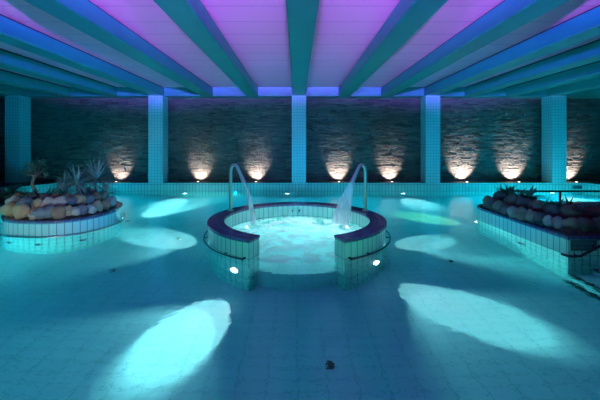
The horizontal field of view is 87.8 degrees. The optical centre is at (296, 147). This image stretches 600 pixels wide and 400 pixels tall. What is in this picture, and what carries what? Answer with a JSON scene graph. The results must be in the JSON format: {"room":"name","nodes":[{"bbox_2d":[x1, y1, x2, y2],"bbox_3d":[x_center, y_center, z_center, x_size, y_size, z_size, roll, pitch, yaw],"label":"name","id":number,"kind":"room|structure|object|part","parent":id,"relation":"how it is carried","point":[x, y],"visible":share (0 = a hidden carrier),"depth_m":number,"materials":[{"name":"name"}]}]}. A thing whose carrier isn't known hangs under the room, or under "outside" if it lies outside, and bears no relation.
{"room":"spa","nodes":[
{"label":"spa","id":0,"kind":"room"},
{"bbox_2d":[5,183,56,192],"bbox_3d":[-8.359,1.768,5.711,0.519,1.215,9.020,0,0,3],"label":"wall","id":1,"kind":"structure","parent":0,"point":[42,188],"depth_m":9.74,"materials":[{"name":"tile"}]},
{"bbox_2d":[0,98,599,180],"bbox_3d":[-0.113,-0.296,10.852,23.361,2.928,0.116,0,0,0],"label":"wall","id":2,"kind":"structure","parent":0,"point":[70,124],"depth_m":10.83,"materials":[{"name":"stone"}]},
{"bbox_2d":[0,87,599,98],"bbox_3d":[0.000,-1.847,10.615,23.000,0.295,0.590,0,0,0],"label":"trim","id":3,"kind":"structure","parent":2,"relation":"attached to","point":[122,92],"depth_m":10.32,"materials":[{"name":"paint"}]},
{"bbox_2d":[0,0,599,86],"bbox_3d":[0.000,-2.055,6.250,23.400,0.120,9.700,0,0,0],"label":"ceiling","id":4,"kind":"structure","parent":0,"point":[256,31],"depth_m":5.61,"materials":[{"name":"paint"}]},
{"bbox_2d":[0,84,24,95],"bbox_3d":[-9.200,-1.847,5.857,0.390,0.294,8.915,0,0,0],"label":"ceiling beam","id":5,"kind":"structure","parent":4,"relation":"attached to","point":[4,89],"depth_m":9.88,"materials":[{"name":"paint"}]},
{"bbox_2d":[0,69,69,95],"bbox_3d":[-7.700,-1.847,5.857,0.390,0.294,8.915,0,0,0],"label":"ceiling beam","id":6,"kind":"structure","parent":4,"relation":"attached to","point":[6,77],"depth_m":8.89,"materials":[{"name":"paint"}]},
{"bbox_2d":[0,48,116,95],"bbox_3d":[-6.130,-1.847,5.857,0.390,0.294,8.915,0,0,0],"label":"ceiling beam","id":7,"kind":"structure","parent":4,"relation":"attached to","point":[9,60],"depth_m":7.58,"materials":[{"name":"paint"}]},
{"bbox_2d":[0,14,163,95],"bbox_3d":[-4.590,-1.847,5.857,0.390,0.294,8.915,0,0,0],"label":"ceiling beam","id":8,"kind":"structure","parent":4,"relation":"attached to","point":[14,33],"depth_m":6.03,"materials":[{"name":"paint"}]},
{"bbox_2d":[24,0,212,95],"bbox_3d":[-2.980,-1.847,5.857,0.390,0.294,8.915,0,0,0],"label":"ceiling beam","id":9,"kind":"structure","parent":4,"relation":"attached to","point":[85,16],"depth_m":4.96,"materials":[{"name":"paint"}]},
{"bbox_2d":[153,0,257,95],"bbox_3d":[-1.485,-1.847,5.857,0.390,0.294,8.915,0,0,0],"label":"ceiling beam","id":10,"kind":"structure","parent":4,"relation":"attached to","point":[191,16],"depth_m":4.91,"materials":[{"name":"paint"}]},
{"bbox_2d":[286,0,318,95],"bbox_3d":[0.065,-1.847,5.857,0.390,0.294,8.915,0,0,0],"label":"ceiling beam","id":11,"kind":"structure","parent":4,"relation":"attached to","point":[301,14],"depth_m":4.82,"materials":[{"name":"paint"}]},
{"bbox_2d":[339,0,447,95],"bbox_3d":[1.570,-1.847,5.857,0.390,0.294,8.915,0,0,0],"label":"ceiling beam","id":12,"kind":"structure","parent":4,"relation":"attached to","point":[408,16],"depth_m":4.91,"materials":[{"name":"paint"}]},
{"bbox_2d":[381,0,568,95],"bbox_3d":[2.970,-1.847,5.857,0.390,0.294,8.915,0,0,0],"label":"ceiling beam","id":13,"kind":"structure","parent":4,"relation":"attached to","point":[507,16],"depth_m":4.96,"materials":[{"name":"paint"}]},
{"bbox_2d":[424,5,599,95],"bbox_3d":[4.390,-1.847,5.857,0.390,0.294,8.915,0,0,0],"label":"ceiling beam","id":14,"kind":"structure","parent":4,"relation":"attached to","point":[581,27],"depth_m":5.70,"materials":[{"name":"paint"}]},
{"bbox_2d":[465,39,599,95],"bbox_3d":[5.740,-1.847,5.857,0.390,0.294,8.915,0,0,0],"label":"ceiling beam","id":15,"kind":"structure","parent":4,"relation":"attached to","point":[588,53],"depth_m":7.11,"materials":[{"name":"paint"}]},
{"bbox_2d":[506,61,599,95],"bbox_3d":[7.100,-1.847,5.857,0.390,0.294,8.915,0,0,0],"label":"ceiling beam","id":16,"kind":"structure","parent":4,"relation":"attached to","point":[591,70],"depth_m":8.30,"materials":[{"name":"paint"}]},
{"bbox_2d":[547,77,599,95],"bbox_3d":[8.450,-1.847,5.857,0.390,0.294,8.915,0,0,0],"label":"ceiling beam","id":17,"kind":"structure","parent":4,"relation":"attached to","point":[593,83],"depth_m":9.31,"materials":[{"name":"paint"}]},
{"bbox_2d":[588,88,599,95],"bbox_3d":[9.800,-1.847,5.857,0.390,0.294,8.915,0,0,0],"label":"ceiling beam","id":18,"kind":"structure","parent":4,"relation":"attached to","point":[593,92],"depth_m":10.11,"materials":[{"name":"paint"}]},
{"bbox_2d":[0,181,599,187],"bbox_3d":[0.000,1.269,3.500,23.000,0.212,15.000,0,0,0],"label":"deck","id":19,"kind":"object","parent":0,"point":[2,183],"visible":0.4,"depth_m":10.37,"materials":[{"name":"tile"}]},
{"bbox_2d":[5,96,30,182],"bbox_3d":[-9.320,-0.270,10.427,0.470,2.860,0.447,0,0,0],"label":"column","id":20,"kind":"structure","parent":19,"relation":"on","point":[17,108],"depth_m":10.20,"materials":[{"name":"tile"}]},
{"bbox_2d":[148,96,167,182],"bbox_3d":[-4.630,-0.270,10.427,0.470,2.860,0.447,0,0,0],"label":"column","id":21,"kind":"structure","parent":19,"relation":"on","point":[157,105],"depth_m":10.20,"materials":[{"name":"tile"}]},
{"bbox_2d":[292,96,305,182],"bbox_3d":[0.065,-0.270,10.427,0.470,2.860,0.447,0,0,0],"label":"column","id":22,"kind":"structure","parent":19,"relation":"on","point":[298,102],"depth_m":10.20,"materials":[{"name":"tile"}]},
{"bbox_2d":[420,96,439,182],"bbox_3d":[4.450,-0.270,10.427,0.470,2.860,0.447,0,0,0],"label":"column","id":23,"kind":"structure","parent":19,"relation":"on","point":[429,105],"depth_m":10.20,"materials":[{"name":"tile"}]},
{"bbox_2d":[541,96,566,182],"bbox_3d":[8.580,-0.270,10.427,0.470,2.860,0.447,0,0,0],"label":"column","id":24,"kind":"structure","parent":19,"relation":"on","point":[553,108],"depth_m":10.20,"materials":[{"name":"tile"}]},
{"bbox_2d":[57,183,584,190],"bbox_3d":[0.775,1.768,10.260,17.250,1.215,0.120,0,0,0],"label":"wall","id":25,"kind":"structure","parent":0,"point":[122,186],"depth_m":10.20,"materials":[{"name":"tile"}]},
{"bbox_2d":[573,185,581,188],"bbox_3d":[9.160,1.295,10.194,0.300,0.110,0.011,0,0,0],"label":"plaque","id":26,"kind":"object","parent":25,"relation":"attached to","point":[574,186],"visible":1,"depth_m":10.19,"materials":[{"name":"teal"}]},
{"bbox_2d":[547,201,599,208],"bbox_3d":[7.080,1.775,6.700,4.840,1.200,0.200,0,0,0],"label":"wall","id":27,"kind":"structure","parent":0,"point":[583,203],"depth_m":6.60,"materials":[{"name":"tile"}]},
{"bbox_2d":[517,190,599,200],"bbox_3d":[7.025,1.046,6.700,4.750,0.257,0.044,0,0,0],"label":"railing","id":28,"kind":"object","parent":27,"relation":"on","point":[559,191],"visible":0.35,"depth_m":6.69,"materials":[{"name":"grey metal"}]},
{"bbox_3d":[7.025,0.940,6.700,4.750,0.044,0.044,0,0,0],"label":"rail","id":29,"kind":"part","parent":28,"relation":"part of","materials":[{"name":"grey metal"}]},
{"bbox_2d":[585,183,599,192],"bbox_3d":[9.510,1.768,5.700,0.220,1.215,9.000,0,0,0],"label":"wall","id":30,"kind":"structure","parent":0,"point":[588,186],"depth_m":9.97,"materials":[{"name":"tile"}]},
{"bbox_3d":[0.550,2.425,5.650,18.300,0.100,9.300,0,0,0],"label":"floor","id":31,"kind":"structure","parent":0,"visible":0},
{"bbox_2d":[0,191,125,237],"bbox_3d":[-5.850,1.700,6.724,5.629,1.350,2.037,0,0,28],"label":"planter","id":32,"kind":"object","parent":31,"relation":"on","point":[72,225],"visible":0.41,"depth_m":5.10,"materials":[{"name":"tile"}]},
{"bbox_2d":[0,201,16,216],"bbox_3d":[-4.936,1.067,5.372,0.252,0.288,0.287,0,0,43],"label":"stone","id":33,"kind":"object","parent":32,"relation":"on","point":[6,209],"visible":0.72,"depth_m":5.29,"materials":[{"name":"beige stone"}]},
{"bbox_2d":[5,196,20,203],"bbox_3d":[-5.022,0.982,5.548,0.235,0.253,0.235,0,0,18],"label":"stone","id":34,"kind":"object","parent":32,"relation":"on","point":[13,198],"visible":0.4,"depth_m":5.49,"materials":[{"name":"grey stone"}]},
{"bbox_2d":[0,183,30,198],"bbox_3d":[-5.871,0.891,6.340,0.628,0.319,0.766,0,0,0],"label":"leafy plant","id":35,"kind":"object","parent":32,"relation":"in","point":[11,190],"visible":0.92,"depth_m":6.33,"materials":[{"name":"green plant"}]},
{"bbox_2d":[10,193,23,197],"bbox_3d":[-5.233,0.961,5.859,0.261,0.236,0.204,0,0,-15],"label":"stone","id":36,"kind":"object","parent":32,"relation":"on","point":[15,194],"visible":0.3,"depth_m":5.81,"materials":[{"name":"grey stone"}]},
{"bbox_2d":[12,203,30,218],"bbox_3d":[-4.584,1.064,5.207,0.252,0.266,0.227,0,0,-35],"label":"stone","id":37,"kind":"object","parent":32,"relation":"on","point":[20,211],"visible":0.88,"depth_m":5.13,"materials":[{"name":"beige stone"}]},
{"bbox_2d":[15,196,32,207],"bbox_3d":[-4.712,0.988,5.412,0.236,0.263,0.265,0,0,39],"label":"stone","id":38,"kind":"object","parent":32,"relation":"on","point":[27,200],"visible":0.48,"depth_m":5.36,"materials":[{"name":"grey stone"}]},
{"bbox_2d":[13,189,47,199],"bbox_3d":[-4.802,0.898,5.756,0.591,0.326,0.591,0,0,0],"label":"leafy plant","id":39,"kind":"object","parent":32,"relation":"in","point":[32,193],"visible":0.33,"depth_m":5.66,"materials":[{"name":"green plant"}]},
{"bbox_2d":[27,207,35,217],"bbox_3d":[-4.356,1.097,5.180,0.169,0.207,0.167,0,0,1],"label":"stone","id":40,"kind":"object","parent":32,"relation":"on","point":[32,208],"visible":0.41,"depth_m":5.13,"materials":[{"name":"stone"}]},
{"bbox_2d":[28,213,35,219],"bbox_3d":[-4.327,1.121,5.119,0.121,0.132,0.111,0,0,-1],"label":"stone","id":41,"kind":"object","parent":32,"relation":"on","point":[31,217],"visible":0.63,"depth_m":5.08,"materials":[{"name":"white stone"}]},
{"bbox_2d":[18,157,52,197],"bbox_3d":[-4.867,0.630,5.797,0.624,0.896,0.384,0,0,0],"label":"tree","id":42,"kind":"object","parent":32,"relation":"in","point":[34,175],"visible":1,"depth_m":5.79,"materials":[{"name":"green plant"}]},
{"bbox_2d":[30,198,42,207],"bbox_3d":[-4.500,0.993,5.426,0.207,0.230,0.185,0,0,-39],"label":"stone","id":43,"kind":"object","parent":32,"relation":"on","point":[35,203],"visible":0.49,"depth_m":5.36,"materials":[{"name":"beige stone"}]},
{"bbox_2d":[31,207,47,219],"bbox_3d":[-4.230,1.097,5.180,0.258,0.239,0.243,0,0,-25],"label":"stone","id":44,"kind":"object","parent":32,"relation":"on","point":[38,212],"visible":0.71,"depth_m":5.09,"materials":[{"name":"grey stone"}]},
{"bbox_2d":[38,194,50,199],"bbox_3d":[-4.653,0.970,5.755,0.213,0.240,0.231,0,0,40],"label":"stone","id":45,"kind":"object","parent":32,"relation":"on","point":[41,196],"visible":0.26,"depth_m":5.70,"materials":[{"name":"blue stone"}]},
{"bbox_2d":[39,197,53,206],"bbox_3d":[-4.334,0.991,5.460,0.275,0.265,0.219,0,0,-31],"label":"stone","id":46,"kind":"object","parent":32,"relation":"on","point":[47,201],"visible":0.5,"depth_m":5.37,"materials":[{"name":"grey stone"}]},
{"bbox_2d":[43,205,55,217],"bbox_3d":[-4.103,1.083,5.201,0.213,0.238,0.200,0,0,-14],"label":"stone","id":47,"kind":"object","parent":32,"relation":"on","point":[48,208],"visible":0.59,"depth_m":5.13,"materials":[{"name":"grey stone"}]},
{"bbox_2d":[37,185,66,195],"bbox_3d":[-4.666,0.864,5.917,0.680,0.371,0.533,0,0,21],"label":"leafy plant","id":48,"kind":"object","parent":32,"relation":"on","point":[53,190],"visible":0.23,"depth_m":5.88,"materials":[{"name":"green plant"}]},
{"bbox_2d":[51,193,61,197],"bbox_3d":[-4.480,0.958,5.803,0.220,0.218,0.220,0,0,6],"label":"stone","id":49,"kind":"object","parent":32,"relation":"on","point":[54,195],"visible":0.31,"depth_m":5.76,"materials":[{"name":"brown stone"}]},
{"bbox_2d":[50,205,65,219],"bbox_3d":[-3.969,1.079,5.201,0.271,0.236,0.244,0,0,37],"label":"stone","id":50,"kind":"object","parent":32,"relation":"on","point":[59,212],"visible":0.89,"depth_m":5.12,"materials":[{"name":"grey stone"}]},
{"bbox_2d":[52,196,66,205],"bbox_3d":[-4.183,0.985,5.503,0.238,0.257,0.240,0,0,-27],"label":"stone","id":51,"kind":"object","parent":32,"relation":"on","point":[61,200],"visible":0.54,"depth_m":5.45,"materials":[{"name":"grey stone"}]},
{"bbox_2d":[45,175,75,195],"bbox_3d":[-4.511,0.771,6.077,0.684,0.644,0.777,0,0,0],"label":"spiky plant","id":52,"kind":"object","parent":32,"relation":"in","point":[63,190],"visible":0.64,"depth_m":6.05,"materials":[{"name":"green plant"}]},
{"bbox_3d":[-4.220,1.410,5.555,2.026,0.028,1.516,0,0,-28],"label":"grab rail","id":53,"kind":"part","parent":32,"relation":"part of","materials":[{"name":"silver metal"}]},
{"bbox_2d":[65,205,72,215],"bbox_3d":[-3.876,1.086,5.280,0.172,0.224,0.175,0,0,-6],"label":"stone","id":54,"kind":"object","parent":32,"relation":"on","point":[69,208],"visible":0.62,"depth_m":5.23,"materials":[{"name":"grey stone"}]},
{"bbox_2d":[66,197,76,205],"bbox_3d":[-4.056,1.005,5.587,0.241,0.248,0.237,0,0,-22],"label":"stone","id":55,"kind":"object","parent":32,"relation":"on","point":[70,201],"visible":0.56,"depth_m":5.53,"materials":[{"name":"grey stone"}]},
{"bbox_2d":[53,164,95,196],"bbox_3d":[-4.188,0.664,6.003,0.858,0.822,0.876,0,0,0],"label":"spiky plant","id":56,"kind":"object","parent":32,"relation":"in","point":[75,181],"visible":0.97,"depth_m":5.94,"materials":[{"name":"green plant"}]},
{"bbox_2d":[71,206,80,215],"bbox_3d":[-3.799,1.107,5.327,0.185,0.185,0.169,0,0,-33],"label":"stone","id":57,"kind":"object","parent":32,"relation":"on","point":[75,211],"visible":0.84,"depth_m":5.28,"materials":[{"name":"grey stone"}]},
{"bbox_2d":[72,192,83,197],"bbox_3d":[-4.187,0.954,5.944,0.236,0.222,0.235,0,0,39],"label":"stone","id":58,"kind":"object","parent":32,"relation":"on","point":[75,193],"visible":0.28,"depth_m":5.90,"materials":[{"name":"grey stone"}]},
{"bbox_2d":[73,195,86,204],"bbox_3d":[-3.970,0.986,5.684,0.233,0.234,0.229,0,0,6],"label":"stone","id":59,"kind":"object","parent":32,"relation":"on","point":[81,199],"visible":0.59,"depth_m":5.64,"materials":[{"name":"beige stone"}]},
{"bbox_2d":[76,204,88,214],"bbox_3d":[-3.738,1.088,5.425,0.199,0.219,0.185,0,0,-29],"label":"stone","id":60,"kind":"object","parent":32,"relation":"on","point":[84,209],"visible":0.77,"depth_m":5.38,"materials":[{"name":"grey stone"}]},
{"bbox_2d":[71,184,98,195],"bbox_3d":[-4.371,0.864,6.421,0.646,0.370,0.612,0,0,-44],"label":"leafy plant","id":61,"kind":"object","parent":32,"relation":"on","point":[80,184],"visible":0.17,"depth_m":6.37,"materials":[{"name":"green plant"}]},
{"bbox_2d":[85,195,94,203],"bbox_3d":[-3.902,0.992,5.818,0.223,0.221,0.208,0,0,27],"label":"stone","id":62,"kind":"object","parent":32,"relation":"on","point":[90,199],"visible":0.45,"depth_m":5.79,"materials":[{"name":"blue stone"}]},
{"bbox_2d":[87,204,96,213],"bbox_3d":[-3.684,1.105,5.556,0.220,0.193,0.171,0,0,-33],"label":"stone","id":63,"kind":"object","parent":32,"relation":"on","point":[92,209],"visible":0.65,"depth_m":5.51,"materials":[{"name":"stone"}]},
{"bbox_2d":[68,158,118,191],"bbox_3d":[-4.016,0.611,6.246,0.946,0.937,0.917,0,0,0],"label":"spiky plant","id":64,"kind":"object","parent":32,"relation":"in","point":[97,174],"visible":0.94,"depth_m":6.22,"materials":[{"name":"green plant"}]},
{"bbox_2d":[91,200,102,211],"bbox_3d":[-3.658,1.084,5.720,0.202,0.227,0.186,0,0,-11],"label":"stone","id":65,"kind":"object","parent":32,"relation":"on","point":[98,204],"visible":0.66,"depth_m":5.68,"materials":[{"name":"grey stone"}]},
{"bbox_2d":[91,192,102,200],"bbox_3d":[-3.899,0.980,6.050,0.219,0.245,0.229,0,0,-8],"label":"stone","id":66,"kind":"object","parent":32,"relation":"on","point":[98,196],"visible":0.53,"depth_m":6.01,"materials":[{"name":"grey stone"}]},
{"bbox_2d":[100,190,109,200],"bbox_3d":[-3.915,0.985,6.305,0.223,0.261,0.223,0,0,9],"label":"stone","id":67,"kind":"object","parent":32,"relation":"on","point":[105,193],"visible":0.34,"depth_m":6.25,"materials":[{"name":"grey stone"}]},
{"bbox_2d":[101,200,110,209],"bbox_3d":[-3.649,1.107,5.909,0.220,0.217,0.215,0,0,-21],"label":"stone","id":68,"kind":"object","parent":32,"relation":"on","point":[106,205],"visible":0.59,"depth_m":5.86,"materials":[{"name":"grey stone"}]},
{"bbox_2d":[97,179,122,196],"bbox_3d":[-3.927,0.830,6.347,0.716,0.500,0.618,0,0,0],"label":"spiky plant","id":69,"kind":"object","parent":32,"relation":"in","point":[105,187],"visible":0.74,"depth_m":6.32,"materials":[{"name":"green plant"}]},
{"bbox_2d":[105,196,116,206],"bbox_3d":[-3.698,1.082,6.203,0.217,0.235,0.213,0,0,11],"label":"stone","id":70,"kind":"object","parent":32,"relation":"on","point":[112,200],"visible":0.7,"depth_m":6.15,"materials":[{"name":"stone"}]},
{"bbox_2d":[203,202,390,259],"bbox_3d":[0.000,1.775,5.375,3.052,1.200,2.881,0,0,0],"label":"tub rim","id":71,"kind":"object","parent":31,"relation":"on","point":[228,240],"visible":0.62,"depth_m":4.54,"materials":[{"name":"tile"}]},
{"bbox_2d":[227,163,245,210],"bbox_3d":[-1.116,0.733,5.778,0.371,0.884,0.122,0,0,15],"label":"spout","id":72,"kind":"object","parent":71,"relation":"on","point":[241,176],"visible":1,"depth_m":5.78,"materials":[{"name":"silver metal"}]},
{"bbox_2d":[243,182,256,224],"bbox_3d":[-0.869,1.025,5.719,0.261,0.781,0.108,0,0,0],"label":"water jet","id":73,"kind":"object","parent":72,"relation":"attached to","point":[251,209],"visible":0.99,"depth_m":5.75,"materials":[{"name":"clear liquid"}]},
{"bbox_3d":[0.000,1.413,5.375,3.052,0.028,2.881,0,0,0],"label":"grab rail","id":74,"kind":"part","parent":71,"relation":"part of","materials":[{"name":"grey"}]},
{"bbox_2d":[350,163,368,210],"bbox_3d":[1.153,0.733,5.792,0.370,0.884,0.123,0,0,-8],"label":"spout","id":75,"kind":"object","parent":71,"relation":"on","point":[360,165],"visible":1,"depth_m":5.78,"materials":[{"name":"silver metal"}]},
{"bbox_2d":[331,182,353,224],"bbox_3d":[0.836,1.019,5.709,0.424,0.769,0.162,0,0,0],"label":"water jet","id":76,"kind":"object","parent":75,"relation":"attached to","point":[340,215],"visible":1,"depth_m":5.69,"materials":[{"name":"clear liquid"}]},
{"bbox_2d":[0,191,599,399],"bbox_3d":[0.575,1.906,5.700,17.874,0.962,9.024,0,0,0],"label":"pool water","id":77,"kind":"object","parent":31,"relation":"on","point":[457,305],"visible":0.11,"depth_m":2.81,"materials":[{"name":"blue liquid"}]},
{"bbox_2d":[477,200,599,257],"bbox_3d":[4.097,1.633,5.296,1.227,1.485,2.567,0,0,0],"label":"planter","id":78,"kind":"object","parent":31,"relation":"on","point":[559,240],"visible":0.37,"depth_m":4.53,"materials":[{"name":"tile"}]},
{"bbox_2d":[482,195,495,207],"bbox_3d":[3.753,1.073,6.108,0.243,0.278,0.202,0,0,1],"label":"stone","id":79,"kind":"object","parent":78,"relation":"on","point":[486,198],"visible":0.56,"depth_m":6.05,"materials":[{"name":"grey stone"}]},
{"bbox_2d":[487,198,494,210],"bbox_3d":[3.671,1.080,5.848,0.195,0.243,0.175,0,0,35],"label":"stone","id":80,"kind":"object","parent":78,"relation":"on","point":[491,201],"visible":0.66,"depth_m":5.82,"materials":[{"name":"grey stone"}]},
{"bbox_2d":[492,200,503,212],"bbox_3d":[3.667,1.090,5.679,0.184,0.270,0.204,0,0,9],"label":"stone","id":81,"kind":"object","parent":78,"relation":"on","point":[498,203],"visible":0.64,"depth_m":5.63,"materials":[{"name":"grey stone"}]},
{"bbox_2d":[493,191,506,200],"bbox_3d":[3.999,0.990,6.148,0.252,0.260,0.236,0,0,28],"label":"stone","id":82,"kind":"object","parent":78,"relation":"on","point":[498,195],"visible":0.59,"depth_m":6.09,"materials":[{"name":"grey stone"}]},
{"bbox_2d":[499,204,509,215],"bbox_3d":[3.655,1.087,5.453,0.197,0.207,0.192,0,0,-32],"label":"stone","id":83,"kind":"object","parent":78,"relation":"on","point":[503,209],"visible":0.61,"depth_m":5.41,"materials":[{"name":"grey stone"}]},
{"bbox_2d":[493,184,522,195],"bbox_3d":[4.229,0.879,6.235,0.633,0.357,0.593,0,0,-21],"label":"leafy plant","id":84,"kind":"object","parent":78,"relation":"in","point":[505,191],"visible":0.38,"depth_m":6.20,"materials":[{"name":"green plant"}]},
{"bbox_2d":[504,194,515,203],"bbox_3d":[4.016,0.991,5.846,0.251,0.255,0.257,0,0,-34],"label":"stone","id":85,"kind":"object","parent":78,"relation":"on","point":[510,199],"visible":0.59,"depth_m":5.78,"materials":[{"name":"grey stone"}]},
{"bbox_2d":[507,206,516,217],"bbox_3d":[3.637,1.089,5.248,0.181,0.201,0.166,0,0,37],"label":"stone","id":86,"kind":"object","parent":78,"relation":"on","point":[510,210],"visible":0.56,"depth_m":5.22,"materials":[{"name":"grey stone"}]},
{"bbox_2d":[514,206,526,220],"bbox_3d":[3.646,1.069,5.051,0.223,0.246,0.220,0,0,27],"label":"stone","id":87,"kind":"object","parent":78,"relation":"on","point":[519,213],"visible":0.8,"depth_m":4.99,"materials":[{"name":"grey stone"}]},
{"bbox_2d":[515,196,530,207],"bbox_3d":[3.982,0.997,5.497,0.286,0.278,0.256,0,0,-41],"label":"stone","id":88,"kind":"object","parent":78,"relation":"on","point":[519,201],"visible":0.64,"depth_m":5.43,"materials":[{"name":"grey stone"}]},
{"bbox_2d":[502,184,550,199],"bbox_3d":[4.264,0.894,5.782,0.620,0.396,0.727,0,0,-41],"label":"leafy plant","id":89,"kind":"object","parent":78,"relation":"in","point":[529,194],"visible":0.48,"depth_m":5.77,"materials":[{"name":"green plant"}]},
{"bbox_2d":[524,209,535,222],"bbox_3d":[3.680,1.086,4.901,0.202,0.240,0.183,0,0,-7],"label":"stone","id":90,"kind":"object","parent":78,"relation":"on","point":[529,214],"visible":0.68,"depth_m":4.86,"materials":[{"name":"grey stone"}]},
{"bbox_2d":[528,200,544,210],"bbox_3d":[4.010,0.996,5.208,0.233,0.245,0.273,0,0,18],"label":"stone","id":91,"kind":"object","parent":78,"relation":"on","point":[535,205],"visible":0.6,"depth_m":5.13,"materials":[{"name":"grey stone"}]},
{"bbox_2d":[533,212,544,225],"bbox_3d":[3.705,1.091,4.764,0.155,0.212,0.181,0,0,23],"label":"stone","id":92,"kind":"object","parent":78,"relation":"on","point":[538,216],"visible":0.77,"depth_m":4.72,"materials":[{"name":"grey stone"}]},
{"bbox_2d":[542,214,552,226],"bbox_3d":[3.752,1.099,4.646,0.183,0.207,0.161,0,0,-38],"label":"stone","id":93,"kind":"object","parent":78,"relation":"on","point":[546,220],"visible":0.7,"depth_m":4.61,"materials":[{"name":"grey stone"}]},
{"bbox_2d":[543,204,559,213],"bbox_3d":[4.058,1.006,4.962,0.228,0.239,0.275,0,0,45],"label":"stone","id":94,"kind":"object","parent":78,"relation":"on","point":[551,208],"visible":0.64,"depth_m":4.89,"materials":[{"name":"grey stone"}]},
{"bbox_2d":[542,196,562,205],"bbox_3d":[4.133,0.918,5.112,0.457,0.299,0.371,0,0,15],"label":"leafy plant","id":95,"kind":"object","parent":78,"relation":"in","point":[550,202],"visible":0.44,"depth_m":5.09,"materials":[{"name":"green plant"}]},
{"bbox_2d":[506,193,599,215],"bbox_3d":[4.164,1.058,5.320,0.069,0.315,2.340,0,0,-1],"label":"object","id":96,"kind":"object","parent":78,"relation":"on","point":[531,199],"visible":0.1,"depth_m":4.60,"materials":[{"name":"brown"}]},
{"bbox_2d":[551,216,562,228],"bbox_3d":[3.783,1.097,4.524,0.166,0.198,0.171,0,0,-17],"label":"stone","id":97,"kind":"object","parent":78,"relation":"on","point":[556,222],"visible":0.8,"depth_m":4.49,"materials":[{"name":"stone"}]},
{"bbox_2d":[555,194,582,206],"bbox_3d":[4.321,0.909,4.975,0.383,0.282,0.564,0,0,0],"label":"leafy plant","id":98,"kind":"object","parent":78,"relation":"on","point":[566,199],"visible":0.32,"depth_m":5.02,"materials":[{"name":"green plant"}]},
{"bbox_2d":[562,217,578,228],"bbox_3d":[3.882,1.103,4.429,0.207,0.226,0.199,0,0,-38],"label":"stone","id":99,"kind":"object","parent":78,"relation":"on","point":[572,222],"visible":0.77,"depth_m":4.37,"materials":[{"name":"grey stone"}]},
{"bbox_2d":[559,204,582,216],"bbox_3d":[4.154,0.996,4.754,0.247,0.258,0.257,0,0,2],"label":"stone","id":100,"kind":"object","parent":78,"relation":"on","point":[567,210],"visible":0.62,"depth_m":4.70,"materials":[{"name":"grey stone"}]},
{"bbox_3d":[4.046,1.159,4.073,1.125,0.537,0.121,0,0,0],"label":"handrail","id":101,"kind":"part","parent":78,"relation":"part of","materials":[{"name":"grey metal"}]},
{"bbox_2d":[571,240,596,250],"bbox_3d":[3.765,1.287,4.093,0.340,0.135,0.011,0,0,0],"label":"plaque","id":102,"kind":"object","parent":78,"relation":"attached to","point":[576,245],"visible":1,"depth_m":4.09,"materials":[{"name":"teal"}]},
{"bbox_2d":[577,217,595,231],"bbox_3d":[4.015,1.084,4.363,0.206,0.223,0.204,0,0,-8],"label":"stone","id":103,"kind":"object","parent":78,"relation":"on","point":[585,224],"visible":0.79,"depth_m":4.29,"materials":[{"name":"grey stone"}]},
{"bbox_2d":[582,205,599,218],"bbox_3d":[4.434,1.008,4.703,0.274,0.271,0.297,0,0,31],"label":"stone","id":104,"kind":"object","parent":78,"relation":"on","point":[590,208],"visible":0.43,"depth_m":4.64,"materials":[{"name":"grey stone"}]},
{"bbox_2d":[591,216,599,229],"bbox_3d":[4.251,1.083,4.356,0.243,0.226,0.231,0,0,24],"label":"stone","id":105,"kind":"object","parent":78,"relation":"on","point":[596,220],"visible":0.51,"depth_m":4.33,"materials":[{"name":"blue stone"}]}
]}

